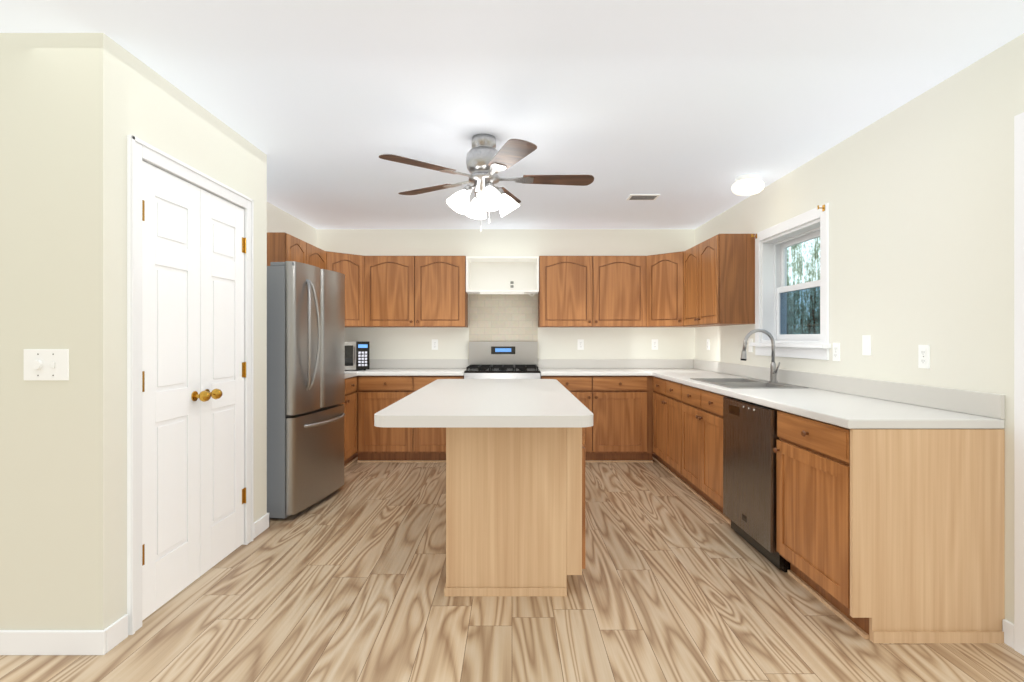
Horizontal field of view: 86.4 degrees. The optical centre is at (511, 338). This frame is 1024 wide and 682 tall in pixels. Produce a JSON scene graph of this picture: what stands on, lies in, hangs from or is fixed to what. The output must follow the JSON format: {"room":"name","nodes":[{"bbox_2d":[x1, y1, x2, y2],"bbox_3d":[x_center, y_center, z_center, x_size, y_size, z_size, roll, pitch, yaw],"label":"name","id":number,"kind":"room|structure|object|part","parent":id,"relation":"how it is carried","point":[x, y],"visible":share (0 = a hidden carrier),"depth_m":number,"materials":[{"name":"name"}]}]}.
{"room":"kitchen","nodes":[
{"label":"kitchen","id":0,"kind":"room"},
{"bbox_2d":[0,33,102,629],"bbox_3d":[-3.810,0.020,2.220,4.380,2.460,0.121,0,0,0],"label":"wall","id":1,"kind":"structure","parent":0,"point":[51,297],"depth_m":2.16,"materials":[{"name":"beige paint"}]},
{"bbox_2d":[24,349,68,379],"bbox_3d":[-1.843,0.105,2.150,0.176,0.124,0.020,0,0,0],"label":"light switch","id":2,"kind":"object","parent":1,"relation":"attached to","point":[46,364],"visible":1,"depth_m":2.15,"materials":[{"name":"white plastic"}]},
{"bbox_2d":[0,625,111,654],"bbox_3d":[-3.788,1.202,2.155,4.364,0.095,0.018,0,0,0],"label":"baseboard","id":3,"kind":"structure","parent":1,"relation":"attached to","point":[65,642],"depth_m":2.15,"materials":[{"name":"white paint"}]},
{"bbox_2d":[103,33,266,629],"bbox_3d":[-1.680,0.020,2.880,0.120,2.460,1.440,0,0,0],"label":"wall","id":4,"kind":"structure","parent":0,"point":[142,101],"depth_m":2.29,"materials":[{"name":"beige paint"}]},
{"bbox_2d":[127,135,253,634],"bbox_3d":[-1.668,0.198,2.830,0.144,2.105,1.076,0,0,0],"label":"door frame","id":5,"kind":"structure","parent":4,"relation":"attached to","point":[139,151],"depth_m":2.34,"materials":[{"name":"white paint"}]},
{"bbox_2d":[142,161,243,620],"bbox_3d":[-1.595,0.230,2.830,0.115,2.017,0.926,0,0,0],"label":"pantry door","id":6,"kind":"structure","parent":4,"relation":"in","point":[192,341],"depth_m":2.73,"materials":[{"name":"white paint"}]},
{"bbox_2d":[142,200,245,565],"bbox_3d":[-1.613,0.195,2.830,0.010,1.604,0.939,0,0,0],"label":"hinges","id":7,"kind":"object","parent":6,"relation":"attached to","point":[243,375],"depth_m":2.40,"materials":[{"name":"gold metal"}]},
{"bbox_3d":[-1.578,0.295,2.830,0.080,0.058,0.168,0,0,0],"label":"pantry door knob","id":8,"kind":"part","parent":6,"relation":"part of","materials":[{"name":"gold metal"}]},
{"bbox_2d":[254,513,269,529],"bbox_3d":[-1.888,1.202,3.607,0.564,0.095,0.014,0,0,0],"label":"baseboard","id":9,"kind":"structure","parent":4,"relation":"attached to","point":[263,523],"depth_m":3.52,"materials":[{"name":"white paint"}]},
{"bbox_2d":[267,202,316,246],"bbox_3d":[-2.230,0.020,4.825,0.120,2.460,2.450,0,0,0],"label":"wall","id":10,"kind":"structure","parent":0,"point":[279,220],"depth_m":5.29,"materials":[{"name":"beige paint"}]},
{"bbox_2d":[267,232,326,269],"bbox_3d":[-1.994,-0.495,4.959,0.347,0.750,0.958,0,0,0],"label":"upper cabinet","id":11,"kind":"object","parent":10,"relation":"attached to","point":[283,247],"visible":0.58,"depth_m":4.58,"materials":[{"name":"brown wood"}]},
{"bbox_2d":[317,229,694,358],"bbox_3d":[-0.130,0.020,6.110,4.320,2.460,0.120,0,0,0],"label":"wall","id":12,"kind":"structure","parent":0,"point":[553,342],"depth_m":6.05,"materials":[{"name":"beige paint"}]},
{"bbox_2d":[326,251,363,326],"bbox_3d":[-1.859,-0.495,5.736,0.615,0.750,0.621,0,0,0],"label":"upper cabinet","id":13,"kind":"object","parent":12,"relation":"attached to","point":[350,267],"visible":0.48,"depth_m":5.63,"materials":[{"name":"brown wood"}]},
{"bbox_2d":[364,256,467,326],"bbox_3d":[-1.023,-0.495,5.873,1.066,0.750,0.347,0,0,0],"label":"upper cabinet","id":14,"kind":"object","parent":12,"relation":"attached to","point":[414,291],"visible":1,"depth_m":5.73,"materials":[{"name":"brown wood"}]},
{"bbox_2d":[370,359,468,367],"bbox_3d":[-1.323,0.283,6.036,1.689,0.102,0.022,0,0,0],"label":"backsplash","id":15,"kind":"structure","parent":12,"relation":"attached to","point":[374,363],"depth_m":6.03,"materials":[{"name":"grey laminate"}]},
{"bbox_2d":[432,339,437,349],"bbox_3d":[-0.856,0.070,6.045,0.070,0.115,0.008,0,0,0],"label":"electrical outlet","id":16,"kind":"object","parent":12,"relation":"attached to","point":[434,341],"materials":[{"name":"white plastic"}]},
{"bbox_2d":[466,257,538,294],"bbox_3d":[-0.101,-0.653,5.897,0.770,0.419,0.300,0,0,0],"label":"shelf niche","id":17,"kind":"object","parent":12,"relation":"attached to","point":[502,275],"visible":1,"depth_m":6.04,"materials":[{"name":"white paint"}]},
{"bbox_2d":[469,294,537,341],"bbox_3d":[-0.096,-0.130,6.045,0.761,0.719,0.008,0,0,0],"label":"tile backsplash","id":18,"kind":"structure","parent":12,"relation":"attached to","point":[503,317],"depth_m":6.04,"materials":[{"name":"beige tile"}]},
{"bbox_2d":[577,339,583,349],"bbox_3d":[0.762,0.070,6.045,0.070,0.115,0.008,0,0,0],"label":"electrical outlet","id":19,"kind":"object","parent":12,"relation":"attached to","point":[580,342],"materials":[{"name":"white plastic"}]},
{"bbox_2d":[538,256,645,326],"bbox_3d":[0.852,-0.495,5.873,1.128,0.750,0.347,0,0,0],"label":"upper cabinet","id":20,"kind":"object","parent":12,"relation":"attached to","point":[592,291],"visible":1,"depth_m":5.73,"materials":[{"name":"brown wood"}]},
{"bbox_2d":[538,359,693,367],"bbox_3d":[1.144,0.283,6.038,1.717,0.102,0.019,0,0,0],"label":"backsplash","id":21,"kind":"structure","parent":12,"relation":"attached to","point":[542,363],"depth_m":6.03,"materials":[{"name":"grey laminate"}]},
{"bbox_2d":[652,339,657,349],"bbox_3d":[1.585,0.070,6.045,0.070,0.115,0.008,0,0,0],"label":"electrical outlet","id":22,"kind":"object","parent":12,"relation":"attached to","point":[654,341],"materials":[{"name":"white plastic"}]},
{"bbox_2d":[646,251,709,326],"bbox_3d":[1.720,-0.495,5.736,0.615,0.750,0.621,0,0,0],"label":"upper cabinet","id":23,"kind":"object","parent":12,"relation":"attached to","point":[664,290],"visible":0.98,"depth_m":5.58,"materials":[{"name":"brown wood"}]},
{"bbox_2d":[0,458,1023,681],"bbox_3d":[-1.945,1.280,1.425,8.350,0.060,9.490,0,0,0],"label":"floor","id":24,"kind":"structure","parent":0,"point":[677,580],"depth_m":2.45,"materials":[{"name":"beige wood"}]},
{"bbox_2d":[267,261,344,518],"bbox_3d":[-1.720,0.362,4.152,0.746,1.775,0.830,0,0,8],"label":"refrigerator","id":25,"kind":"object","parent":24,"relation":"on","point":[305,373],"visible":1,"depth_m":3.81,"materials":[{"name":"grey metal"}]},
{"bbox_2d":[340,376,357,468],"bbox_3d":[-1.855,0.812,5.035,0.624,0.876,0.791,0,0,0],"label":"base cabinet","id":26,"kind":"object","parent":24,"relation":"on","point":[350,431],"visible":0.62,"depth_m":5.14,"materials":[{"name":"brown wood"}]},
{"bbox_2d":[345,372,360,378],"bbox_3d":[-1.847,0.353,5.010,0.641,0.039,0.760,0,0,0],"label":"countertop","id":27,"kind":"structure","parent":26,"relation":"on","point":[347,374],"depth_m":5.27,"materials":[{"name":"white stone"}]},
{"bbox_2d":[345,368,465,375],"bbox_3d":[-1.323,0.353,5.722,1.689,0.039,0.651,0,0,0],"label":"countertop","id":28,"kind":"structure","parent":26,"relation":"on","point":[372,371],"depth_m":5.47,"materials":[{"name":"white stone"}]},
{"bbox_2d":[345,341,369,369],"bbox_3d":[-1.765,0.183,5.700,0.480,0.299,0.386,0,0,-25],"label":"microwave","id":29,"kind":"object","parent":28,"relation":"on","point":[357,355],"visible":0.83,"depth_m":5.60,"materials":[{"name":"silver metal"}]},
{"bbox_2d":[356,376,463,461],"bbox_3d":[-1.019,0.812,5.721,1.078,0.875,0.652,0,0,0],"label":"base cabinet","id":30,"kind":"object","parent":24,"relation":"on","point":[375,394],"visible":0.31,"depth_m":5.43,"materials":[{"name":"brown wood"}]},
{"bbox_2d":[464,342,539,378],"bbox_3d":[-0.096,0.644,5.678,0.756,1.212,0.699,0,0,0],"label":"range","id":31,"kind":"object","parent":24,"relation":"on","point":[503,360],"visible":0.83,"depth_m":5.98,"materials":[{"name":"silver metal"}]},
{"bbox_2d":[444,427,584,595],"bbox_3d":[0.029,0.812,3.518,0.715,0.875,1.763,0,0,0],"label":"kitchen island","id":32,"kind":"object","parent":24,"relation":"on","point":[515,511],"visible":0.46,"depth_m":2.65,"materials":[{"name":"brown wood"}]},
{"bbox_2d":[374,379,592,426],"bbox_3d":[-0.124,0.359,3.408,0.968,0.050,2.125,0,0,0],"label":"island countertop","id":33,"kind":"structure","parent":32,"relation":"on","point":[496,403],"depth_m":2.67,"materials":[{"name":"white stone"}]},
{"bbox_2d":[540,375,653,461],"bbox_3d":[0.853,0.812,5.721,1.130,0.875,0.652,0,0,0],"label":"base cabinet","id":34,"kind":"object","parent":24,"relation":"on","point":[620,408],"visible":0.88,"depth_m":5.43,"materials":[{"name":"brown wood"}]},
{"bbox_2d":[538,368,652,375],"bbox_3d":[0.829,0.353,5.722,1.087,0.039,0.651,0,0,0],"label":"countertop","id":35,"kind":"structure","parent":34,"relation":"on","point":[543,371],"depth_m":5.47,"materials":[{"name":"white stone"}]},
{"bbox_2d":[652,377,728,492],"bbox_3d":[1.715,0.812,4.937,0.624,0.876,0.977,0,0,0],"label":"base cabinet","id":36,"kind":"object","parent":24,"relation":"on","point":[687,420],"depth_m":4.33,"materials":[{"name":"brown wood"}]},
{"bbox_2d":[661,368,708,371],"bbox_3d":[1.718,0.353,5.725,0.450,0.039,0.645,0,0,0],"label":"countertop","id":37,"kind":"structure","parent":36,"relation":"on","point":[662,369],"depth_m":5.64,"materials":[{"name":"white stone"}]},
{"bbox_2d":[723,397,790,571],"bbox_3d":[1.689,0.816,3.236,0.622,0.868,0.654,0,0,0],"label":"dishwasher","id":38,"kind":"object","parent":24,"relation":"on","point":[750,437],"visible":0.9,"depth_m":3.14,"materials":[{"name":"silver metal"}]},
{"bbox_2d":[773,410,868,638],"bbox_3d":[1.715,0.812,2.581,0.624,0.876,0.638,0,0,0],"label":"base cabinet","id":39,"kind":"object","parent":24,"relation":"on","point":[813,502],"depth_m":2.52,"materials":[{"name":"brown wood"}]},
{"bbox_2d":[649,368,1003,428],"bbox_3d":[1.702,0.353,4.144,0.651,0.039,3.807,0,0,0],"label":"countertop","id":40,"kind":"structure","parent":39,"relation":"on","point":[848,411],"depth_m":2.63,"materials":[{"name":"white stone"}]},
{"bbox_2d":[690,378,807,387],"bbox_3d":[1.717,0.418,4.050,0.514,0.181,0.844,0,0,0],"label":"sink","id":41,"kind":"object","parent":40,"relation":"in","point":[741,383],"visible":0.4,"depth_m":4.04,"materials":[{"name":"silver metal"}]},
{"bbox_2d":[740,329,779,382],"bbox_3d":[1.827,0.128,3.995,0.271,0.398,0.129,0,0,0],"label":"faucet","id":42,"kind":"object","parent":40,"relation":"on","point":[773,371],"visible":1,"depth_m":4.02,"materials":[{"name":"silver metal"}]},
{"bbox_2d":[850,429,1004,642],"bbox_3d":[1.714,0.812,2.247,0.625,0.875,0.028,0,0,0],"label":"cabinet end panel","id":43,"kind":"object","parent":24,"relation":"on","point":[927,535],"visible":0.91,"depth_m":2.24,"materials":[{"name":"brown wood"}]},
{"bbox_2d":[0,0,1023,228],"bbox_3d":[-1.945,-1.260,1.425,8.350,0.100,9.490,0,0,0],"label":"ceiling","id":44,"kind":"structure","parent":0,"point":[689,111],"depth_m":2.59,"materials":[{"name":"white paint"}]},
{"bbox_2d":[379,134,593,231],"bbox_3d":[-0.126,-0.922,3.299,1.249,0.574,1.284,0,0,0],"label":"ceiling fan","id":45,"kind":"object","parent":44,"relation":"hanging from","point":[486,161],"visible":1,"depth_m":3.22,"materials":[{"name":"brown wood"}]},
{"bbox_2d":[626,194,659,199],"bbox_3d":[1.120,-1.204,4.660,0.250,0.010,0.170,0,0,0],"label":"ceiling vent","id":46,"kind":"object","parent":44,"relation":"in","point":[643,196],"visible":1,"depth_m":4.62,"materials":[{"name":"white plastic"}]},
{"bbox_2d":[731,174,764,195],"bbox_3d":[1.770,-1.144,4.090,0.232,0.130,0.232,0,0,0],"label":"dome ceiling light","id":47,"kind":"object","parent":44,"relation":"attached to","point":[747,184],"visible":1,"depth_m":4.02,"materials":[{"name":"white glass"}]},
{"bbox_2d":[695,33,1023,623],"bbox_3d":[2.130,0.020,1.485,0.200,2.460,9.370,0,0,0],"label":"wall","id":48,"kind":"structure","parent":0,"point":[917,194],"depth_m":2.69,"materials":[{"name":"beige paint"}]},
{"bbox_2d":[707,339,709,349],"bbox_3d":[2.025,0.065,5.630,0.008,0.115,0.070,0,0,0],"label":"electrical outlet","id":49,"kind":"object","parent":48,"relation":"attached to","point":[708,340],"depth_m":5.61,"materials":[{"name":"white plastic"}]},
{"bbox_2d":[683,234,754,325],"bbox_3d":[1.853,-0.495,4.987,0.347,0.750,0.903,0,0,0],"label":"upper cabinet","id":50,"kind":"object","parent":48,"relation":"attached to","point":[718,279],"visible":1,"depth_m":4.54,"materials":[{"name":"brown wood"}]},
{"bbox_2d":[748,339,752,351],"bbox_3d":[2.027,0.060,4.630,0.005,0.115,0.070,0,0,0],"label":"electrical outlet","id":51,"kind":"object","parent":48,"relation":"attached to","point":[750,348],"depth_m":4.63,"materials":[{"name":"white plastic"}]},
{"bbox_2d":[749,203,830,359],"bbox_3d":[2.100,-0.362,4.000,0.260,1.005,1.070,0,0,0],"label":"window","id":52,"kind":"structure","parent":48,"relation":"in","point":[818,207],"depth_m":4.14,"materials":[{"name":"white paint"}]},
{"bbox_2d":[833,343,839,360],"bbox_3d":[2.025,0.085,3.405,0.008,0.115,0.070,0,0,0],"label":"electrical outlet","id":53,"kind":"object","parent":48,"relation":"attached to","point":[836,346],"depth_m":3.40,"materials":[{"name":"white plastic"}]},
{"bbox_2d":[694,359,1004,418],"bbox_3d":[2.016,0.283,4.144,0.022,0.102,3.807,0,0,0],"label":"backsplash","id":54,"kind":"structure","parent":48,"relation":"attached to","point":[990,405],"depth_m":2.93,"materials":[{"name":"grey laminate"}]},
{"bbox_2d":[862,335,870,354],"bbox_3d":[2.027,0.040,3.115,0.005,0.115,0.070,0,0,0],"label":"electrical outlet","id":55,"kind":"object","parent":48,"relation":"attached to","point":[866,339],"depth_m":3.11,"materials":[{"name":"white plastic"}]},
{"bbox_2d":[918,345,929,368],"bbox_3d":[2.025,0.090,2.680,0.008,0.115,0.070,0,0,0],"label":"electrical outlet","id":56,"kind":"object","parent":48,"relation":"attached to","point":[923,356],"depth_m":2.67,"materials":[{"name":"white plastic"}]},
{"bbox_2d":[1014,112,1023,655],"bbox_3d":[2.021,0.180,2.142,0.018,2.140,0.087,0,0,0],"label":"door frame","id":57,"kind":"structure","parent":48,"relation":"attached to","point":[1019,383],"depth_m":2.16,"materials":[{"name":"white paint"}]},
{"label":"outside","id":58,"kind":"structure","parent":0,"visible":0},
{"bbox_2d":[787,237,819,333],"bbox_3d":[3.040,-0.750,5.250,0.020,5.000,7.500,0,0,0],"label":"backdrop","id":59,"kind":"structure","parent":58,"point":[808,246],"depth_m":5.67,"materials":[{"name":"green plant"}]}
]}

